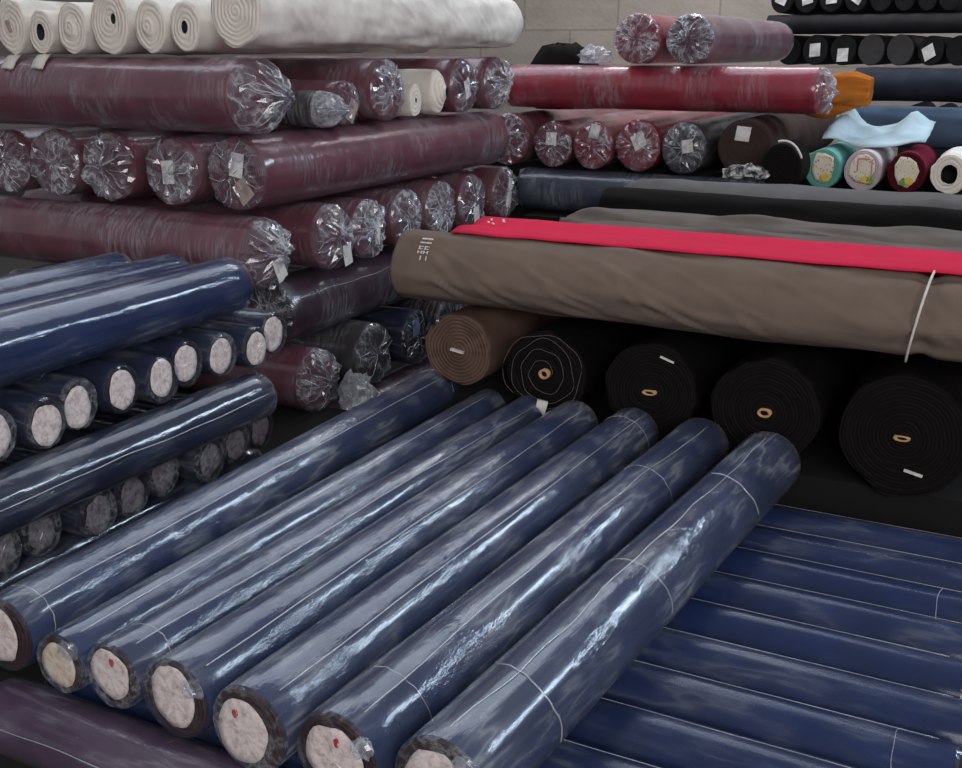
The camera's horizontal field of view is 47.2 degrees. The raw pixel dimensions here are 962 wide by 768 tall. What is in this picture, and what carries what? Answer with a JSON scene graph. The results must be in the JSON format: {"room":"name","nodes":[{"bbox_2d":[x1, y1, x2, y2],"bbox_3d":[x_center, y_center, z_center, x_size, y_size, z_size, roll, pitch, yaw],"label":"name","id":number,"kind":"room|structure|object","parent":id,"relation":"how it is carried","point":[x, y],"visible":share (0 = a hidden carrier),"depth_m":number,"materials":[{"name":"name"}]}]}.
{"room":"textile factory","nodes":[
{"label":"textile factory","id":0,"kind":"room"},
{"bbox_2d":[0,187,385,767],"bbox_3d":[0.000,0.445,4.316,30.000,0.100,30.000,0,17,0],"label":"floor","id":1,"kind":"structure","parent":0,"point":[8,265],"depth_m":8.57,"materials":[{"name":"concrete"}]},
{"bbox_2d":[0,387,348,686],"bbox_3d":[-1.256,0.385,3.628,1.470,0.415,1.300,9,19,26],"label":"platform","id":2,"kind":"object","parent":1,"relation":"on","point":[286,423],"depth_m":3.70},
{"bbox_2d":[0,447,260,592],"bbox_3d":[-1.043,0.434,2.500,0.127,0.128,1.624,9,19,26],"label":"roll","id":3,"kind":"object","parent":2,"relation":"on","point":[65,544],"visible":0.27,"depth_m":2.63,"materials":[{"name":"fabric"}]},
{"bbox_2d":[0,463,113,538],"bbox_3d":[-1.507,0.199,2.829,1.441,0.124,0.115,9,19,26],"label":"roll","id":4,"kind":"object","parent":3,"relation":"on","point":[92,516],"visible":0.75,"depth_m":2.50,"materials":[{"name":"fabric"}]},
{"bbox_2d":[0,372,274,536],"bbox_3d":[-0.969,0.236,2.262,0.134,0.132,1.622,9,19,26],"label":"roll","id":5,"kind":"object","parent":4,"relation":"on","point":[32,489],"visible":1,"depth_m":2.47,"materials":[{"name":"fabric"}]},
{"bbox_3d":[-1.743,0.103,2.701,0.132,0.133,1.521,9,19,26],"label":"roll","id":6,"kind":"object","parent":4,"relation":"on","visible":0},
{"bbox_2d":[0,387,62,448],"bbox_3d":[-1.565,-0.016,2.648,1.472,0.117,0.107,9,19,26],"label":"roll","id":7,"kind":"object","parent":6,"relation":"on","point":[37,420],"visible":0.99,"depth_m":2.32,"materials":[{"name":"fabric"}]},
{"bbox_2d":[0,371,94,429],"bbox_3d":[-1.536,-0.054,2.758,1.472,0.122,0.111,9,19,26],"label":"roll","id":8,"kind":"object","parent":6,"relation":"on","point":[75,397],"visible":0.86,"depth_m":2.43,"materials":[{"name":"fabric"}]},
{"bbox_2d":[47,358,136,413],"bbox_3d":[-1.470,-0.087,2.850,1.471,0.119,0.110,9,19,26],"label":"roll","id":9,"kind":"object","parent":6,"relation":"on","point":[114,386],"visible":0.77,"depth_m":2.52,"materials":[{"name":"fabric"}]},
{"bbox_2d":[0,252,129,291],"bbox_3d":[-1.412,-0.117,2.498,0.119,0.119,1.622,9,19,26],"label":"roll","id":10,"kind":"object","parent":9,"relation":"on","point":[19,280],"visible":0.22,"depth_m":2.95,"materials":[{"name":"blue fabric"}]},
{"bbox_2d":[0,253,185,308],"bbox_3d":[-1.256,-0.116,2.508,0.119,0.119,1.621,9,19,26],"label":"roll","id":11,"kind":"object","parent":9,"relation":"on","point":[8,298],"visible":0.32,"depth_m":2.86,"materials":[{"name":"blue fabric"}]},
{"bbox_2d":[0,257,251,385],"bbox_3d":[-1.032,-0.060,2.285,0.153,0.153,1.622,8,19,25],"label":"roll","id":12,"kind":"object","parent":9,"relation":"on","point":[38,339],"visible":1,"depth_m":2.53,"materials":[{"name":"blue fabric"}]},
{"bbox_2d":[88,348,175,403],"bbox_3d":[-1.404,-0.107,2.945,1.473,0.118,0.107,9,19,26],"label":"roll","id":13,"kind":"object","parent":6,"relation":"on","point":[155,376],"visible":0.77,"depth_m":2.62,"materials":[{"name":"fabric"}]},
{"bbox_2d":[116,336,199,385],"bbox_3d":[-1.375,-0.147,3.053,1.474,0.122,0.112,9,19,26],"label":"roll","id":14,"kind":"object","parent":6,"relation":"on","point":[184,355],"visible":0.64,"depth_m":2.73,"materials":[{"name":"fabric"}]},
{"bbox_2d":[158,328,233,376],"bbox_3d":[-1.309,-0.172,3.147,1.470,0.120,0.109,9,19,26],"label":"roll","id":15,"kind":"object","parent":6,"relation":"on","point":[216,350],"visible":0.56,"depth_m":2.82,"materials":[{"name":"fabric"}]},
{"bbox_2d":[185,320,265,368],"bbox_3d":[-1.243,-0.194,3.242,1.470,0.118,0.107,9,19,26],"label":"roll","id":16,"kind":"object","parent":6,"relation":"on","point":[249,342],"visible":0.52,"depth_m":2.91,"materials":[{"name":"fabric"}]},
{"bbox_2d":[0,442,146,516],"bbox_3d":[-1.466,0.163,2.946,1.442,0.125,0.116,9,19,26],"label":"roll","id":17,"kind":"object","parent":3,"relation":"on","point":[128,497],"visible":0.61,"depth_m":2.65,"materials":[{"name":"fabric"}]},
{"bbox_2d":[62,414,221,482],"bbox_3d":[-1.331,0.101,3.152,1.440,0.124,0.116,9,19,26],"label":"roll","id":18,"kind":"object","parent":3,"relation":"on","point":[204,463],"visible":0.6,"depth_m":2.84,"materials":[{"name":"fabric"}]},
{"bbox_2d":[174,343,339,410],"bbox_3d":[-1.161,-0.102,4.150,1.456,0.229,0.229,9,19,26],"label":"roll","id":19,"kind":"object","parent":2,"relation":"on","point":[300,377],"visible":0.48,"depth_m":3.84,"materials":[{"name":"fabric"}]},
{"bbox_2d":[244,226,465,342],"bbox_3d":[-0.335,-0.462,4.486,0.233,0.232,1.778,9,19,26],"label":"roll","id":20,"kind":"object","parent":19,"relation":"on","point":[308,300],"visible":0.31,"depth_m":3.91,"materials":[{"name":"fabric"}]},
{"bbox_2d":[22,188,352,268],"bbox_3d":[-1.130,-0.605,4.121,1.518,0.231,0.232,9,19,26],"label":"roll","id":21,"kind":"object","parent":20,"relation":"on","point":[318,237],"visible":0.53,"depth_m":3.83,"materials":[{"name":"fabric"}]},
{"bbox_2d":[295,195,385,256],"bbox_3d":[-1.034,-0.663,4.333,1.471,0.219,0.220,9,19,26],"label":"roll","id":22,"kind":"object","parent":20,"relation":"on","point":[366,217],"visible":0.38,"depth_m":4.01,"materials":[{"name":"fabric"}]},
{"bbox_2d":[321,186,421,244],"bbox_3d":[-0.910,-0.735,4.560,1.485,0.225,0.226,9,19,26],"label":"roll","id":23,"kind":"object","parent":20,"relation":"on","point":[401,207],"visible":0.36,"depth_m":4.22,"materials":[{"name":"fabric"}]},
{"bbox_2d":[367,179,455,231],"bbox_3d":[-0.788,-0.806,4.786,1.487,0.231,0.231,9,19,26],"label":"roll","id":24,"kind":"object","parent":20,"relation":"on","point":[434,197],"visible":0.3,"depth_m":4.45,"materials":[{"name":"fabric"}]},
{"bbox_2d":[208,111,509,210],"bbox_3d":[-0.371,-0.883,4.197,0.236,0.236,1.796,9,19,26],"label":"roll","id":25,"kind":"object","parent":24,"relation":"on","point":[250,171],"visible":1,"depth_m":3.83,"materials":[{"name":"fabric"}]},
{"bbox_2d":[0,56,294,133],"bbox_3d":[-1.313,-0.971,3.663,1.691,0.229,0.229,9,19,26],"label":"roll","id":26,"kind":"object","parent":25,"relation":"on","point":[235,95],"visible":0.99,"depth_m":3.44,"materials":[{"name":"fabric"}]},
{"bbox_2d":[0,0,67,69],"bbox_3d":[-1.256,-1.356,4.285,0.148,0.231,1.503,9,19,26],"label":"roll","id":27,"kind":"object","parent":26,"relation":"on","point":[15,15],"visible":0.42,"depth_m":3.68,"materials":[{"name":"white fabric"}]},
{"bbox_2d":[30,10,72,68],"bbox_3d":[-1.129,-1.318,4.228,0.111,0.188,1.503,9,19,26],"label":"roll","id":28,"kind":"object","parent":26,"relation":"on","point":[44,33],"visible":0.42,"depth_m":3.63,"materials":[{"name":"white fabric"}]},
{"bbox_2d":[58,2,222,55],"bbox_3d":[-0.994,-1.337,4.172,0.132,0.175,1.464,9,19,26],"label":"roll","id":29,"kind":"object","parent":26,"relation":"on","point":[76,35],"visible":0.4,"depth_m":3.56,"materials":[{"name":"white fabric"}]},
{"bbox_2d":[135,0,237,53],"bbox_3d":[-0.697,-1.294,4.023,0.131,0.167,1.464,9,19,26],"label":"roll","id":30,"kind":"object","parent":26,"relation":"on","point":[152,21],"visible":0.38,"depth_m":3.41,"materials":[{"name":"white fabric"}]},
{"bbox_2d":[266,91,348,127],"bbox_3d":[-1.121,-1.007,3.968,1.555,0.122,0.123,9,19,26],"label":"roll","id":31,"kind":"object","parent":25,"relation":"on","point":[309,108],"visible":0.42,"depth_m":3.67,"materials":[{"name":"grey fabric"}]},
{"bbox_2d":[271,79,357,124],"bbox_3d":[-1.090,-1.063,4.101,1.480,0.152,0.152,9,19,26],"label":"roll","id":32,"kind":"object","parent":25,"relation":"on","point":[343,89],"visible":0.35,"depth_m":3.79,"materials":[{"name":"fabric"}]},
{"bbox_2d":[253,59,405,120],"bbox_3d":[-0.964,-1.166,4.322,1.476,0.219,0.220,9,19,26],"label":"roll","id":33,"kind":"object","parent":25,"relation":"on","point":[376,85],"visible":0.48,"depth_m":4.01,"materials":[{"name":"fabric"}]},
{"bbox_2d":[90,0,362,54],"bbox_3d":[-0.843,-1.337,4.096,0.171,0.208,1.454,9,19,26],"label":"roll","id":34,"kind":"object","parent":33,"relation":"on","point":[112,21],"visible":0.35,"depth_m":3.49,"materials":[{"name":"white fabric"}]},
{"bbox_2d":[211,0,522,49],"bbox_3d":[-0.318,-1.334,4.006,0.205,0.224,1.783,9,19,26],"label":"roll","id":35,"kind":"object","parent":33,"relation":"on","point":[241,24],"visible":1,"depth_m":3.72,"materials":[{"name":"white fabric"}]},
{"bbox_2d":[249,57,476,111],"bbox_3d":[-0.695,-1.317,4.817,1.474,0.219,0.220,9,19,26],"label":"roll","id":36,"kind":"object","parent":25,"relation":"on","point":[458,76],"visible":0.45,"depth_m":4.50,"materials":[{"name":"fabric"}]},
{"bbox_2d":[170,1,429,53],"bbox_3d":[-0.570,-1.275,3.967,0.130,0.164,1.453,9,19,26],"label":"roll","id":37,"kind":"object","parent":36,"relation":"on","point":[193,28],"visible":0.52,"depth_m":3.37,"materials":[{"name":"white fabric"}]},
{"bbox_2d":[236,56,512,109],"bbox_3d":[-0.539,-1.394,5.062,1.512,0.224,0.226,9,19,26],"label":"roll","id":38,"kind":"object","parent":25,"relation":"on","point":[490,82],"visible":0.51,"depth_m":4.75,"materials":[{"name":"fabric"}]},
{"bbox_2d":[397,69,448,113],"bbox_3d":[-0.774,-1.241,4.629,1.445,0.173,0.131,9,19,26],"label":"roll","id":39,"kind":"object","parent":25,"relation":"on","point":[431,84],"visible":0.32,"depth_m":4.30,"materials":[{"name":"white fabric"}]},
{"bbox_2d":[409,173,484,226],"bbox_3d":[-0.664,-0.875,5.013,1.472,0.230,0.231,9,19,26],"label":"roll","id":40,"kind":"object","parent":20,"relation":"on","point":[466,191],"visible":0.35,"depth_m":4.68,"materials":[{"name":"fabric"}]},
{"bbox_2d":[440,165,517,216],"bbox_3d":[-0.517,-0.959,5.282,1.466,0.235,0.235,9,19,26],"label":"roll","id":41,"kind":"object","parent":20,"relation":"on","point":[497,182],"visible":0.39,"depth_m":4.94,"materials":[{"name":"fabric"}]},
{"bbox_2d":[0,126,90,191],"bbox_3d":[-1.249,-1.040,4.732,0.224,0.225,1.976,9,19,26],"label":"roll","id":42,"kind":"object","parent":41,"relation":"on","point":[17,171],"visible":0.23,"depth_m":3.92,"materials":[{"name":"fabric"}]},
{"bbox_2d":[29,126,144,195],"bbox_3d":[-1.041,-1.013,4.628,0.233,0.232,1.977,9,19,26],"label":"roll","id":43,"kind":"object","parent":41,"relation":"on","point":[59,161],"visible":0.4,"depth_m":3.82,"materials":[{"name":"fabric"}]},
{"bbox_2d":[81,115,395,200],"bbox_3d":[-0.816,-0.975,4.506,0.233,0.231,1.988,9,19,26],"label":"roll","id":44,"kind":"object","parent":41,"relation":"on","point":[117,164],"visible":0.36,"depth_m":3.71,"materials":[{"name":"fabric"}]},
{"bbox_2d":[145,112,460,205],"bbox_3d":[-0.569,-0.937,4.393,0.223,0.223,1.983,9,19,26],"label":"roll","id":45,"kind":"object","parent":41,"relation":"on","point":[178,167],"visible":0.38,"depth_m":3.59,"materials":[{"name":"fabric"}]},
{"bbox_2d":[323,350,427,404],"bbox_3d":[-0.893,0.056,5.127,1.700,0.173,1.950,9,19,26],"label":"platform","id":46,"kind":"object","parent":1,"relation":"on","point":[391,366],"depth_m":5.01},
{"bbox_2d":[322,356,431,410],"bbox_3d":[-0.222,-0.003,4.623,0.219,0.219,1.769,9,19,26],"label":"roll","id":47,"kind":"object","parent":46,"relation":"on","point":[389,381],"visible":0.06,"depth_m":4.26,"materials":[{"name":"fabric"}]},
{"bbox_2d":[283,320,390,384],"bbox_3d":[-1.008,-0.204,4.469,1.424,0.239,0.240,9,19,26],"label":"roll","id":48,"kind":"object","parent":47,"relation":"on","point":[359,347],"visible":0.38,"depth_m":4.14,"materials":[{"name":"grey fabric"}]},
{"bbox_2d":[10,263,61,274],"bbox_3d":[-1.376,-0.499,4.671,0.212,0.211,1.472,9,19,26],"label":"roll","id":49,"kind":"object","parent":48,"relation":"on","point":[50,264],"visible":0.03,"depth_m":4.10,"materials":[{"name":"fabric"}]},
{"bbox_2d":[0,195,290,287],"bbox_3d":[-1.330,-0.514,3.816,1.640,0.227,0.227,9,19,26],"label":"roll","id":50,"kind":"object","parent":49,"relation":"on","point":[54,231],"visible":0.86,"depth_m":3.62,"materials":[{"name":"fabric"}]},
{"bbox_2d":[344,305,431,364],"bbox_3d":[-0.860,-0.280,4.740,1.429,0.224,0.225,9,19,26],"label":"roll","id":51,"kind":"object","parent":47,"relation":"on","point":[406,331],"visible":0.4,"depth_m":4.41,"materials":[{"name":"fabric"}]},
{"bbox_2d":[429,366,519,420],"bbox_3d":[0.290,0.155,3.990,0.270,0.645,1.440,9,19,26],"label":"platform","id":52,"kind":"object","parent":1,"relation":"on","point":[495,381],"visible":0.07,"depth_m":3.34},
{"bbox_2d":[425,305,561,384],"bbox_3d":[0.267,-0.281,3.833,0.242,0.233,1.462,9,19,26],"label":"roll","id":53,"kind":"object","parent":52,"relation":"on","point":[469,344],"visible":0.55,"depth_m":3.24,"materials":[{"name":"brown fabric"}]},
{"bbox_2d":[390,229,961,362],"bbox_3d":[0.554,-0.249,2.936,1.756,0.223,0.246,9,19,26],"label":"roll","id":54,"kind":"object","parent":53,"relation":"on","point":[906,313],"visible":0.97,"depth_m":2.84,"materials":[{"name":"fabric"}]},
{"bbox_2d":[450,216,961,276],"bbox_3d":[0.700,-0.293,3.051,1.710,0.230,0.417,9,19,26],"label":"roll","id":55,"kind":"object","parent":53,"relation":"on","point":[925,261],"visible":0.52,"depth_m":2.96,"materials":[{"name":"red fabric"}]},
{"bbox_2d":[523,209,575,221],"bbox_3d":[1.086,-0.252,4.876,1.850,0.908,0.310,9,19,26],"label":"platform","id":56,"kind":"object","parent":1,"relation":"on","point":[545,214],"visible":0.08,"depth_m":5.02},
{"bbox_2d":[517,167,766,211],"bbox_3d":[0.746,-0.836,4.878,1.266,0.193,0.194,9,19,26],"label":"roll","id":57,"kind":"object","parent":56,"relation":"on","point":[551,189],"visible":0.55,"depth_m":4.96,"materials":[{"name":"fabric"}]},
{"bbox_2d":[762,139,810,184],"bbox_3d":[1.227,-0.881,4.410,0.162,0.204,0.218,9,19,26],"label":"roll","id":58,"kind":"object","parent":57,"relation":"on","point":[787,162],"visible":0.86,"depth_m":4.33,"materials":[{"name":"black fabric"}]},
{"bbox_2d":[547,385,727,447],"bbox_3d":[0.689,0.237,3.797,0.630,0.600,1.440,9,19,26],"label":"platform","id":59,"kind":"object","parent":1,"relation":"on","point":[597,402],"depth_m":3.30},
{"bbox_2d":[503,317,658,412],"bbox_3d":[0.512,-0.214,3.720,0.261,0.263,1.462,9,19,26],"label":"roll","id":60,"kind":"object","parent":59,"relation":"on","point":[567,359],"visible":0.63,"depth_m":3.12,"materials":[{"name":"black fabric"}]},
{"bbox_2d":[559,207,961,247],"bbox_3d":[1.073,-0.421,3.493,1.756,0.210,0.248,9,19,26],"label":"roll","id":61,"kind":"object","parent":60,"relation":"on","point":[920,235],"visible":0.32,"depth_m":3.50,"materials":[{"name":"beige fabric"}]},
{"bbox_2d":[580,221,961,251],"bbox_3d":[0.999,-0.343,3.260,1.704,0.202,0.222,9,19,26],"label":"roll","id":62,"kind":"object","parent":60,"relation":"on","point":[746,232],"visible":0.07,"depth_m":3.28,"materials":[{"name":"beige fabric"}]},
{"bbox_2d":[605,328,757,436],"bbox_3d":[0.784,-0.164,3.587,0.281,0.278,1.464,9,19,26],"label":"roll","id":63,"kind":"object","parent":59,"relation":"on","point":[666,375],"visible":0.54,"depth_m":2.98,"materials":[{"name":"black fabric"}]},
{"bbox_2d":[448,158,961,227],"bbox_3d":[1.506,-0.458,5.204,3.550,1.112,0.740,9,19,26],"label":"platform","id":64,"kind":"object","parent":1,"relation":"on","point":[517,211],"depth_m":5.11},
{"bbox_2d":[497,108,632,164],"bbox_3d":[0.459,-1.317,5.694,0.215,0.236,1.539,9,19,26],"label":"roll","id":65,"kind":"object","parent":64,"relation":"on","point":[523,127],"visible":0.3,"depth_m":5.10,"materials":[{"name":"fabric"}]},
{"bbox_2d":[535,110,666,166],"bbox_3d":[0.661,-1.272,5.599,0.187,0.206,1.516,9,19,26],"label":"roll","id":66,"kind":"object","parent":64,"relation":"on","point":[554,144],"visible":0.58,"depth_m":5.00,"materials":[{"name":"fabric"}]},
{"bbox_2d":[573,111,692,168],"bbox_3d":[0.833,-1.247,5.512,0.190,0.209,1.530,9,19,26],"label":"roll","id":67,"kind":"object","parent":64,"relation":"on","point":[595,146],"visible":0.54,"depth_m":4.91,"materials":[{"name":"fabric"}]},
{"bbox_2d":[616,111,737,170],"bbox_3d":[1.020,-1.227,5.417,0.206,0.225,1.528,9,19,26],"label":"roll","id":68,"kind":"object","parent":64,"relation":"on","point":[639,145],"visible":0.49,"depth_m":4.82,"materials":[{"name":"fabric"}]},
{"bbox_2d":[662,112,768,173],"bbox_3d":[1.203,-1.196,5.325,0.200,0.220,1.529,9,19,26],"label":"roll","id":69,"kind":"object","parent":64,"relation":"on","point":[689,146],"visible":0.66,"depth_m":4.73,"materials":[{"name":"grey fabric"}]},
{"bbox_2d":[718,113,836,167],"bbox_3d":[1.436,-1.173,5.204,0.238,0.236,1.458,9,19,26],"label":"roll","id":70,"kind":"object","parent":64,"relation":"on","point":[743,141],"visible":0.71,"depth_m":4.63,"materials":[{"name":"fabric"}]},
{"bbox_2d":[506,64,839,114],"bbox_3d":[0.790,-1.296,4.820,1.520,0.194,0.195,9,19,26],"label":"roll","id":71,"kind":"object","parent":70,"relation":"on","point":[793,90],"visible":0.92,"depth_m":4.73,"materials":[{"name":"fabric"}]},
{"bbox_2d":[613,13,679,63],"bbox_3d":[0.899,-1.604,5.128,0.213,0.211,1.078,9,19,26],"label":"roll","id":72,"kind":"object","parent":71,"relation":"on","point":[640,38],"visible":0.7,"depth_m":4.71,"materials":[{"name":"fabric"}]},
{"bbox_2d":[666,14,793,64],"bbox_3d":[1.214,-1.631,5.225,0.207,0.207,1.598,9,19,26],"label":"roll","id":73,"kind":"object","parent":71,"relation":"on","point":[694,39],"visible":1,"depth_m":4.79,"materials":[{"name":"fabric"}]},
{"bbox_2d":[805,71,873,118],"bbox_3d":[1.284,-1.270,4.795,0.803,0.212,0.170,9,19,26],"label":"roll","id":74,"kind":"object","parent":70,"relation":"on","point":[855,88],"visible":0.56,"depth_m":4.62,"materials":[{"name":"orange fabric"}]},
{"bbox_2d":[844,147,894,189],"bbox_3d":[1.621,-0.906,4.577,0.145,0.162,0.427,9,19,26],"label":"roll","id":75,"kind":"object","parent":64,"relation":"on","point":[867,167],"visible":0.94,"depth_m":4.41,"materials":[{"name":"fabric"}]},
{"bbox_2d":[806,109,935,187],"bbox_3d":[1.615,-0.983,4.557,0.443,0.322,0.427,9,19,26],"label":"roll","id":76,"kind":"object","parent":64,"relation":"on","point":[828,163],"visible":0.9,"depth_m":4.52,"materials":[{"name":"teal fabric"}]},
{"bbox_2d":[852,105,961,148],"bbox_3d":[2.345,-1.043,4.533,1.603,0.184,0.183,9,19,26],"label":"roll","id":77,"kind":"object","parent":64,"relation":"on","point":[946,133],"visible":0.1,"depth_m":4.68,"materials":[{"name":"fabric"}]},
{"bbox_2d":[887,144,936,191],"bbox_3d":[1.769,-0.885,4.503,0.145,0.162,0.427,9,19,26],"label":"roll","id":78,"kind":"object","parent":64,"relation":"on","point":[910,169],"visible":0.93,"depth_m":4.33,"materials":[{"name":"fabric"}]},
{"bbox_2d":[726,352,961,539],"bbox_3d":[1.252,0.337,3.521,0.640,0.570,1.440,9,19,26],"label":"platform","id":79,"kind":"object","parent":1,"relation":"on","point":[826,483],"visible":0.1,"depth_m":2.83,"materials":[{"name":"black"}]},
{"bbox_2d":[711,341,876,456],"bbox_3d":[1.065,-0.114,3.449,0.308,0.299,1.465,9,19,26],"label":"roll","id":80,"kind":"object","parent":79,"relation":"on","point":[790,392],"visible":0.64,"depth_m":2.85,"materials":[{"name":"black fabric"}]},
{"bbox_2d":[598,187,961,230],"bbox_3d":[1.214,-0.503,3.689,1.707,0.224,0.244,9,19,26],"label":"roll","id":81,"kind":"object","parent":80,"relation":"on","point":[716,204],"visible":0.27,"depth_m":3.70,"materials":[{"name":"black fabric"}]},
{"bbox_2d":[624,179,961,209],"bbox_3d":[1.315,-0.579,3.927,1.706,0.240,0.249,9,19,26],"label":"roll","id":82,"kind":"object","parent":80,"relation":"on","point":[784,191],"visible":0.13,"depth_m":3.93,"materials":[{"name":"grey fabric"}]},
{"bbox_2d":[838,352,961,495],"bbox_3d":[1.367,-0.051,3.305,0.333,0.325,1.463,9,19,26],"label":"roll","id":83,"kind":"object","parent":79,"relation":"on","point":[900,428],"visible":0.76,"depth_m":2.70,"materials":[{"name":"black fabric"}]},
{"bbox_2d":[897,147,948,159],"bbox_3d":[3.628,-0.976,6.931,1.850,1.100,1.180,9,19,26],"label":"platform","id":84,"kind":"object","parent":1,"relation":"on","point":[939,152],"depth_m":6.60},
{"bbox_3d":[3.121,-1.721,7.086,0.146,0.146,1.203,9,19,26],"label":"roll","id":85,"kind":"object","parent":84,"relation":"on","visible":0},
{"bbox_2d":[855,67,961,102],"bbox_3d":[2.964,-1.744,6.436,1.504,0.206,0.199,9,19,26],"label":"roll","id":86,"kind":"object","parent":85,"relation":"on","point":[890,84],"visible":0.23,"depth_m":6.54,"materials":[{"name":"fabric"}]},
{"bbox_2d":[858,34,894,65],"bbox_3d":[2.673,-2.200,7.244,0.153,0.183,1.303,9,19,26],"label":"roll","id":87,"kind":"object","parent":86,"relation":"on","point":[872,50],"visible":0.73,"depth_m":6.70,"materials":[{"name":"grey fabric"}]},
{"bbox_2d":[766,13,961,33],"bbox_3d":[2.655,-2.145,6.541,1.907,0.117,0.116,9,19,26],"label":"roll","id":88,"kind":"object","parent":87,"relation":"on","point":[900,23],"visible":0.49,"depth_m":6.64,"materials":[{"name":"black fabric"}]},
{"bbox_3d":[0.127,0.836,2.388,1.540,0.272,1.580,9,19,26],"label":"platform","id":89,"kind":"object","parent":1,"relation":"on","visible":0},
{"bbox_3d":[-0.427,0.549,2.621,0.129,0.129,1.472,9,19,26],"label":"roll","id":90,"kind":"object","parent":89,"relation":"on","visible":0},
{"bbox_2d":[47,677,308,767],"bbox_3d":[-0.105,0.659,1.762,1.542,0.133,0.133,9,19,26],"label":"roll","id":91,"kind":"object","parent":90,"relation":"on","point":[144,710],"visible":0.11,"depth_m":1.94,"materials":[{"name":"blue fabric"}]},
{"bbox_2d":[41,389,503,689],"bbox_3d":[-0.349,0.274,2.556,0.112,0.110,1.634,9,19,26],"label":"roll","id":92,"kind":"object","parent":91,"relation":"on","point":[66,654],"visible":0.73,"depth_m":2.24,"materials":[{"name":"blue fabric"}]},
{"bbox_2d":[91,395,545,705],"bbox_3d":[-0.237,0.289,2.491,0.122,0.121,1.582,9,19,27],"label":"roll","id":93,"kind":"object","parent":91,"relation":"on","point":[119,665],"visible":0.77,"depth_m":2.15,"materials":[{"name":"blue fabric"}]},
{"bbox_2d":[144,400,598,734],"bbox_3d":[-0.116,0.310,2.411,0.140,0.141,1.584,9,19,28],"label":"roll","id":94,"kind":"object","parent":91,"relation":"on","point":[184,686],"visible":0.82,"depth_m":2.06,"materials":[{"name":"blue fabric"}]},
{"bbox_2d":[217,407,656,767],"bbox_3d":[0.030,0.330,2.333,0.147,0.148,1.583,9,19,28],"label":"roll","id":95,"kind":"object","parent":91,"relation":"on","point":[260,716],"visible":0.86,"depth_m":1.98,"materials":[{"name":"blue fabric"}]},
{"bbox_2d":[301,418,727,767],"bbox_3d":[0.182,0.355,2.246,0.152,0.151,1.582,10,19,29],"label":"roll","id":96,"kind":"object","parent":91,"relation":"on","point":[366,725],"visible":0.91,"depth_m":1.92,"materials":[{"name":"blue fabric"}]},
{"bbox_2d":[399,431,800,767],"bbox_3d":[0.331,0.380,2.143,0.162,0.162,1.523,10,20,30],"label":"roll","id":97,"kind":"object","parent":91,"relation":"on","point":[521,708],"visible":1,"depth_m":1.86,"materials":[{"name":"blue fabric"}]},
{"bbox_2d":[562,697,850,767],"bbox_3d":[0.018,0.585,2.009,1.542,0.132,0.134,9,19,26],"label":"roll","id":98,"kind":"object","parent":90,"relation":"on","point":[656,740],"visible":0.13,"depth_m":1.82,"materials":[{"name":"blue fabric"}]},
{"bbox_2d":[0,368,457,667],"bbox_3d":[-0.489,0.230,2.670,0.143,0.143,1.672,8,19,25],"label":"roll","id":99,"kind":"object","parent":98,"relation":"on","point":[102,572],"visible":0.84,"depth_m":2.35,"materials":[{"name":"blue fabric"}]},
{"bbox_2d":[600,659,961,767],"bbox_3d":[0.093,0.550,2.125,1.541,0.134,0.134,9,19,26],"label":"roll","id":100,"kind":"object","parent":90,"relation":"on","point":[820,734],"visible":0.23,"depth_m":1.87,"materials":[{"name":"blue fabric"}]},
{"bbox_2d":[662,598,961,699],"bbox_3d":[0.215,0.474,2.371,1.543,0.132,0.134,9,19,26],"label":"roll","id":101,"kind":"object","parent":90,"relation":"on","point":[893,664],"visible":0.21,"depth_m":2.10,"materials":[{"name":"blue fabric"}]},
{"bbox_2d":[688,572,961,659],"bbox_3d":[0.290,0.439,2.488,1.540,0.133,0.133,9,19,26],"label":"roll","id":102,"kind":"object","parent":90,"relation":"on","point":[932,636],"visible":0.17,"depth_m":2.23,"materials":[{"name":"blue fabric"}]},
{"bbox_2d":[734,525,961,592],"bbox_3d":[0.413,0.364,2.734,1.542,0.133,0.134,9,19,26],"label":"roll","id":103,"kind":"object","parent":90,"relation":"on","point":[811,549],"visible":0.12,"depth_m":2.47,"materials":[{"name":"blue fabric"}]},
{"bbox_2d":[754,504,961,564],"bbox_3d":[0.488,0.329,2.850,1.542,0.133,0.133,9,19,26],"label":"roll","id":104,"kind":"object","parent":90,"relation":"on","point":[935,547],"visible":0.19,"depth_m":2.60,"materials":[{"name":"blue fabric"}]},
{"bbox_3d":[0.203,0.645,2.307,0.130,0.129,1.471,9,19,26],"label":"roll","id":105,"kind":"object","parent":89,"relation":"on","visible":0},
{"bbox_2d":[0,676,274,767],"bbox_3d":[-0.179,0.695,1.646,1.543,0.133,0.134,9,19,26],"label":"roll","id":106,"kind":"object","parent":105,"relation":"on","point":[41,727],"visible":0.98,"depth_m":1.84,"materials":[{"name":"fabric"}]},
{"bbox_2d":[536,739,655,767],"bbox_3d":[-0.030,0.624,1.879,1.542,0.132,0.134,9,19,26],"label":"roll","id":107,"kind":"object","parent":105,"relation":"on","point":[568,754],"visible":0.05,"depth_m":1.76,"materials":[{"name":"blue fabric"}]},
{"bbox_2d":[632,628,961,767],"bbox_3d":[0.167,0.514,2.242,1.541,0.133,0.134,9,19,26],"label":"roll","id":108,"kind":"object","parent":105,"relation":"on","point":[938,717],"visible":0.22,"depth_m":1.98,"materials":[{"name":"blue fabric"}]},
{"bbox_2d":[712,546,961,624],"bbox_3d":[0.365,0.404,2.605,1.543,0.133,0.134,9,19,26],"label":"roll","id":109,"kind":"object","parent":105,"relation":"on","point":[885,593],"visible":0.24,"depth_m":2.35,"materials":[{"name":"blue fabric"}]},
{"bbox_2d":[0,0,961,186],"bbox_3d":[4.433,-3.785,7.750,26.000,6.200,0.203,9,19,26],"label":"wall","id":110,"kind":"structure","parent":0,"point":[593,23],"depth_m":9.73,"materials":[{"name":"paint"}]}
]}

